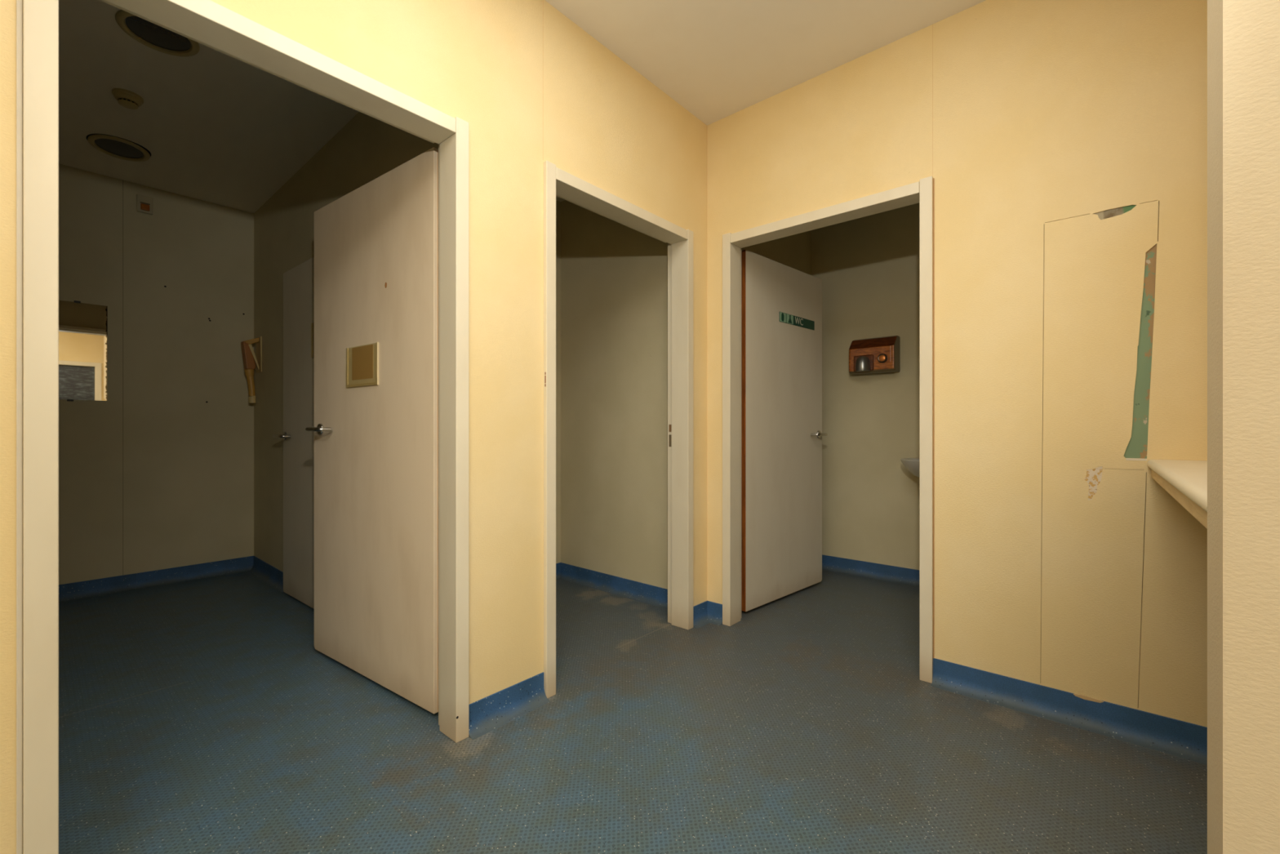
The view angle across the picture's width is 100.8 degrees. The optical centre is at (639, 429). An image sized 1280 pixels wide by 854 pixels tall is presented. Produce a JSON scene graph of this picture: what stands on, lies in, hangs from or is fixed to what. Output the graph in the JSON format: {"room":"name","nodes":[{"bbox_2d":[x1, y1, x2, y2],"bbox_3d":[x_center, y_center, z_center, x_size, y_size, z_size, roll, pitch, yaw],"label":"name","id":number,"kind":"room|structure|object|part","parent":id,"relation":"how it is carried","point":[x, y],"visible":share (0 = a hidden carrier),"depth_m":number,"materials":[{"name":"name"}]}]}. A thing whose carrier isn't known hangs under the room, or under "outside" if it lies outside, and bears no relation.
{"room":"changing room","nodes":[
{"label":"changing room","id":0,"kind":"room"},
{"bbox_2d":[58,164,253,584],"bbox_3d":[-3.772,-0.325,3.058,0.111,2.750,2.750,0,0,41],"label":"wall","id":1,"kind":"structure","parent":0,"point":[158,473],"depth_m":3.57,"materials":[{"name":"grey paint"}]},
{"bbox_2d":[58,300,107,401],"bbox_3d":[-3.605,-0.484,3.159,0.008,0.624,0.602,0,0,41],"label":"wall mirror","id":2,"kind":"object","parent":1,"relation":"attached to","point":[82,327],"visible":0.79,"depth_m":3.30,"materials":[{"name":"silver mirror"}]},
{"bbox_2d":[136,194,152,214],"bbox_3d":[-3.283,-1.491,3.510,0.036,0.112,0.079,0,0,41],"label":"indicator","id":3,"kind":"object","parent":1,"relation":"attached to","point":[144,203],"visible":1,"depth_m":3.50,"materials":[{"name":"white plastic"}]},
{"bbox_2d":[58,555,253,602],"bbox_3d":[-3.716,1.000,3.003,0.046,0.100,2.540,0,0,41],"label":"baseboard","id":4,"kind":"structure","parent":1,"relation":"attached to","point":[119,584],"depth_m":3.54,"materials":[{"name":"blue plastic"}]},
{"bbox_2d":[58,0,359,213],"bbox_3d":[-2.585,-1.660,2.020,3.044,0.080,2.540,0,0,41],"label":"ceiling","id":5,"kind":"structure","parent":0,"point":[217,127],"depth_m":2.73,"materials":[{"name":"grey paint"}]},
{"bbox_2d":[86,133,151,161],"bbox_3d":[-2.984,-1.606,3.036,0.266,0.027,0.266,0,0,41],"label":"recessed light","id":6,"kind":"object","parent":5,"relation":"in","point":[113,146],"visible":1,"depth_m":3.03,"materials":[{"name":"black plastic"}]},
{"bbox_3d":[-2.984,-1.608,3.036,0.199,0.005,0.199,-5,-5,41],"label":"lamp glass","id":7,"kind":"part","parent":6,"relation":"part of","materials":[{"name":"grey glass"}]},
{"bbox_2d":[111,88,143,109],"bbox_3d":[-2.487,-1.593,2.571,0.112,0.053,0.112,0,0,41],"label":"smoke detector","id":8,"kind":"object","parent":5,"relation":"attached to","point":[129,100],"visible":1,"depth_m":2.55,"materials":[{"name":"beige plastic"}]},
{"bbox_2d":[115,9,199,57],"bbox_3d":[-1.970,-1.615,2.168,0.256,0.011,0.256,0,0,41],"label":"recessed light","id":9,"kind":"object","parent":5,"relation":"in","point":[153,36],"visible":0.73,"depth_m":2.18,"materials":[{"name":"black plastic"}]},
{"bbox_3d":[-1.970,-1.617,2.168,0.199,0.004,0.199,0,0,41],"label":"lamp glass","id":10,"kind":"part","parent":9,"relation":"part of","materials":[{"name":"grey glass"}]},
{"bbox_2d":[253,111,438,572],"bbox_3d":[-1.716,-0.325,3.020,3.044,2.750,0.110,0,0,41],"label":"wall","id":11,"kind":"structure","parent":0,"point":[366,148],"depth_m":3.54,"materials":[{"name":"beige paint"}]},
{"bbox_2d":[240,336,262,403],"bbox_3d":[-2.820,-0.432,3.836,0.120,0.484,0.106,0,0,41],"label":"hair dryer","id":12,"kind":"object","parent":11,"relation":"attached to","point":[251,362],"visible":1,"depth_m":3.82,"materials":[{"name":"plastic"}]},
{"bbox_2d":[242,337,259,344],"bbox_3d":[-2.823,-0.637,3.832,0.084,0.056,0.093,0,0,41],"label":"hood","id":13,"kind":"object","parent":12,"relation":"attached to","point":[256,340],"depth_m":3.81,"materials":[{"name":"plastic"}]},
{"bbox_3d":[-2.814,-0.518,3.842,0.080,0.188,0.065,0,0,41],"label":"cradle arm","id":14,"kind":"part","parent":12,"relation":"part of","materials":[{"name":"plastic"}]},
{"bbox_3d":[-2.788,-0.544,3.872,0.120,0.259,0.010,0,0,41],"label":"wall plate","id":15,"kind":"part","parent":12,"relation":"part of","materials":[{"name":"plastic"}]},
{"bbox_2d":[248,555,284,592],"bbox_3d":[-2.598,1.000,3.683,0.844,0.100,0.046,0,0,41],"label":"baseboard","id":16,"kind":"structure","parent":11,"relation":"attached to","point":[270,575],"depth_m":3.69,"materials":[{"name":"blue plastic"}]},
{"bbox_2d":[273,257,314,608],"bbox_3d":[-1.931,0.025,3.073,0.939,2.050,0.109,0,0,39],"label":"door","id":17,"kind":"structure","parent":11,"relation":"in","point":[299,281],"depth_m":3.21,"materials":[{"name":"beige laminate"}]},
{"bbox_3d":[-2.227,0.043,3.292,0.165,0.052,0.071,0,0,39],"label":"handle","id":18,"kind":"part","parent":17,"relation":"part of","materials":[{"name":"metal"}]},
{"bbox_2d":[311,322,314,357],"bbox_3d":[-1.800,-0.513,2.981,0.260,0.200,0.008,0,0,40],"label":"card holder","id":19,"kind":"object","parent":17,"relation":"attached to","point":[313,324],"visible":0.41,"depth_m":3.06,"materials":[{"name":"plastic"}]},
{"bbox_2d":[0,0,810,853],"bbox_3d":[-0.659,-0.325,1.831,0.111,2.750,6.180,0,0,41],"label":"wall","id":20,"kind":"structure","parent":0,"point":[531,87],"depth_m":1.94,"materials":[{"name":"yellow paint"}]},
{"bbox_2d":[16,0,468,853],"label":"door","id":21,"kind":"structure","parent":20,"relation":"in","point":[391,253],"depth_m":1.82,"materials":[{"name":"beige paint"}]},
{"bbox_3d":[-1.448,0.000,2.381,0.160,0.052,0.071,0,0,36],"label":"handle","id":22,"kind":"part","parent":21,"relation":"part of","materials":[{"name":"metal"}]},
{"bbox_2d":[346,342,378,387],"bbox_3d":[-1.164,-0.265,2.213,0.262,0.172,0.008,0,0,36],"label":"card holder","id":23,"kind":"object","parent":21,"relation":"attached to","point":[362,361],"visible":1,"depth_m":2.21,"materials":[{"name":"plastic"}]},
{"bbox_2d":[468,671,550,739],"bbox_3d":[-0.471,1.000,1.930,0.046,0.100,0.335,0,0,41],"label":"baseboard","id":24,"kind":"structure","parent":20,"relation":"attached to","point":[490,713],"depth_m":1.93,"materials":[{"name":"blue plastic"}]},
{"bbox_2d":[543,160,693,697],"bbox_3d":[-0.097,0.002,2.480,0.150,2.096,0.987,0,0,41],"label":"door frame","id":25,"kind":"structure","parent":20,"relation":"in","point":[561,184],"depth_m":2.74,"materials":[{"name":"beige paint"}]},
{"bbox_3d":[0.165,0.035,2.863,0.026,0.150,0.002,0,0,41],"label":"strike plate","id":26,"kind":"part","parent":25,"relation":"part of","materials":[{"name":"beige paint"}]},
{"bbox_2d":[693,600,709,628],"bbox_3d":[0.338,1.000,2.861,0.046,0.100,0.158,0,0,41],"label":"baseboard","id":27,"kind":"structure","parent":20,"relation":"attached to","point":[700,619],"depth_m":2.87,"materials":[{"name":"blue plastic"}]},
{"bbox_2d":[555,200,560,563],"bbox_3d":[-1.024,-0.325,3.333,0.110,2.750,1.270,0,0,41],"label":"wall","id":28,"kind":"structure","parent":0,"point":[557,203],"depth_m":3.76,"materials":[{"name":"beige paint"}]},
{"bbox_2d":[555,562,560,579],"bbox_3d":[-0.965,1.000,3.282,0.046,0.100,1.270,0,0,41],"label":"baseboard","id":29,"kind":"structure","parent":28,"relation":"attached to","point":[557,565],"depth_m":3.75,"materials":[{"name":"blue plastic"}]},
{"bbox_2d":[555,195,564,201],"bbox_3d":[-0.548,-1.660,2.920,1.150,0.080,1.270,0,0,41],"label":"ceiling","id":30,"kind":"structure","parent":0,"point":[557,198],"depth_m":3.73,"materials":[{"name":"grey paint"}]},
{"bbox_2d":[58,569,1207,853],"bbox_3d":[-0.498,1.080,1.704,7.100,0.060,6.400,0,0,41],"label":"floor","id":31,"kind":"structure","parent":0,"point":[202,716],"depth_m":1.73,"materials":[{"name":"blue plastic"}]},
{"bbox_2d":[545,0,986,125],"bbox_3d":[0.223,-1.723,0.018,3.600,0.080,4.600,0,0,41],"label":"ceiling","id":32,"kind":"structure","parent":0,"point":[717,60],"depth_m":2.27,"materials":[{"name":"white paint"}]},
{"bbox_2d":[810,203,919,569],"bbox_3d":[1.987,-0.325,3.552,1.690,2.750,0.110,0,0,41],"label":"wall","id":33,"kind":"structure","parent":0,"point":[868,267],"depth_m":3.78,"materials":[{"name":"beige paint"}]},
{"bbox_2d":[822,554,919,586],"bbox_3d":[1.895,1.000,3.529,1.580,0.100,0.046,0,0,41],"label":"baseboard","id":34,"kind":"structure","parent":33,"relation":"attached to","point":[909,576],"depth_m":3.76,"materials":[{"name":"blue plastic"}]},
{"bbox_2d":[848,335,900,374],"bbox_3d":[1.612,-0.516,3.669,0.304,0.248,0.206,0,0,41],"label":"dryer","id":35,"kind":"object","parent":33,"relation":"attached to","point":[877,355],"visible":1,"depth_m":3.62,"materials":[{"name":"brown wood"}]},
{"bbox_3d":[1.585,-0.506,3.646,0.270,0.112,0.008,0,0,41],"label":"panel","id":36,"kind":"part","parent":35,"relation":"part of","materials":[{"name":"brown wood"}]},
{"bbox_2d":[900,457,919,477],"bbox_3d":[1.897,0.309,3.280,0.500,0.473,0.420,0,0,41],"label":"basin","id":37,"kind":"object","parent":33,"relation":"attached to","point":[912,464],"visible":0.12,"depth_m":3.29,"materials":[{"name":"grey ceramic"}]},
{"bbox_2d":[560,0,1207,727],"bbox_3d":[1.256,-0.325,2.253,4.970,2.750,0.131,0,0,41],"label":"wall","id":38,"kind":"structure","parent":0,"point":[1063,144],"depth_m":2.01,"materials":[{"name":"yellow paint"}]},
{"bbox_2d":[560,562,667,608],"bbox_3d":[-0.155,1.000,3.389,1.130,0.100,0.046,0,0,41],"label":"baseboard","id":39,"kind":"structure","parent":38,"relation":"attached to","point":[656,596],"depth_m":3.40,"materials":[{"name":"blue plastic"}]},
{"bbox_2d":[706,600,722,625],"bbox_3d":[0.399,1.000,2.881,0.111,0.100,0.046,0,0,41],"label":"baseboard","id":40,"kind":"structure","parent":38,"relation":"attached to","point":[714,610],"depth_m":2.89,"materials":[{"name":"blue plastic"}]},
{"bbox_2d":[722,176,933,683],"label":"door","id":41,"kind":"structure","parent":38,"relation":"in","point":[772,433],"depth_m":3.05,"materials":[{"name":"beige paint"}]},
{"bbox_2d":[779,311,814,330],"bbox_3d":[1.003,-0.685,3.365,0.425,0.060,0.004,0,0,-43],"label":"sign","id":42,"kind":"object","parent":41,"relation":"attached to","point":[784,317],"visible":1,"depth_m":3.35,"materials":[{"name":"green plastic"}]},
{"bbox_3d":[1.185,0.035,3.491,0.155,0.052,0.071,0,0,-43],"label":"handle","id":43,"kind":"part","parent":41,"relation":"part of","materials":[{"name":"metal"}]},
{"bbox_2d":[930,657,1207,764],"bbox_3d":[1.705,0.998,1.747,1.328,0.104,0.046,0,0,41],"label":"baseboard","id":44,"kind":"structure","parent":38,"relation":"attached to","point":[1185,740],"depth_m":1.88,"materials":[{"name":"blue plastic"}]},
{"bbox_2d":[1207,0,1279,853],"bbox_3d":[1.445,-0.317,0.086,1.843,2.733,0.124,0,0,41],"label":"wall pillar","id":45,"kind":"structure","parent":0,"point":[1243,36],"depth_m":0.63,"materials":[{"name":"beige paint"}]},
{"bbox_3d":[1.809,-0.317,0.769,0.110,2.733,1.386,0,0,41],"label":"wall niche","id":46,"kind":"object","parent":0,"visible":0},
{"bbox_2d":[1146,459,1207,528],"bbox_3d":[1.520,0.131,1.045,0.685,0.060,1.348,0,0,41],"label":"countertop","id":47,"kind":"structure","parent":46,"relation":"attached to","point":[1185,481],"depth_m":1.15,"materials":[{"name":"beige laminate"}]}
]}

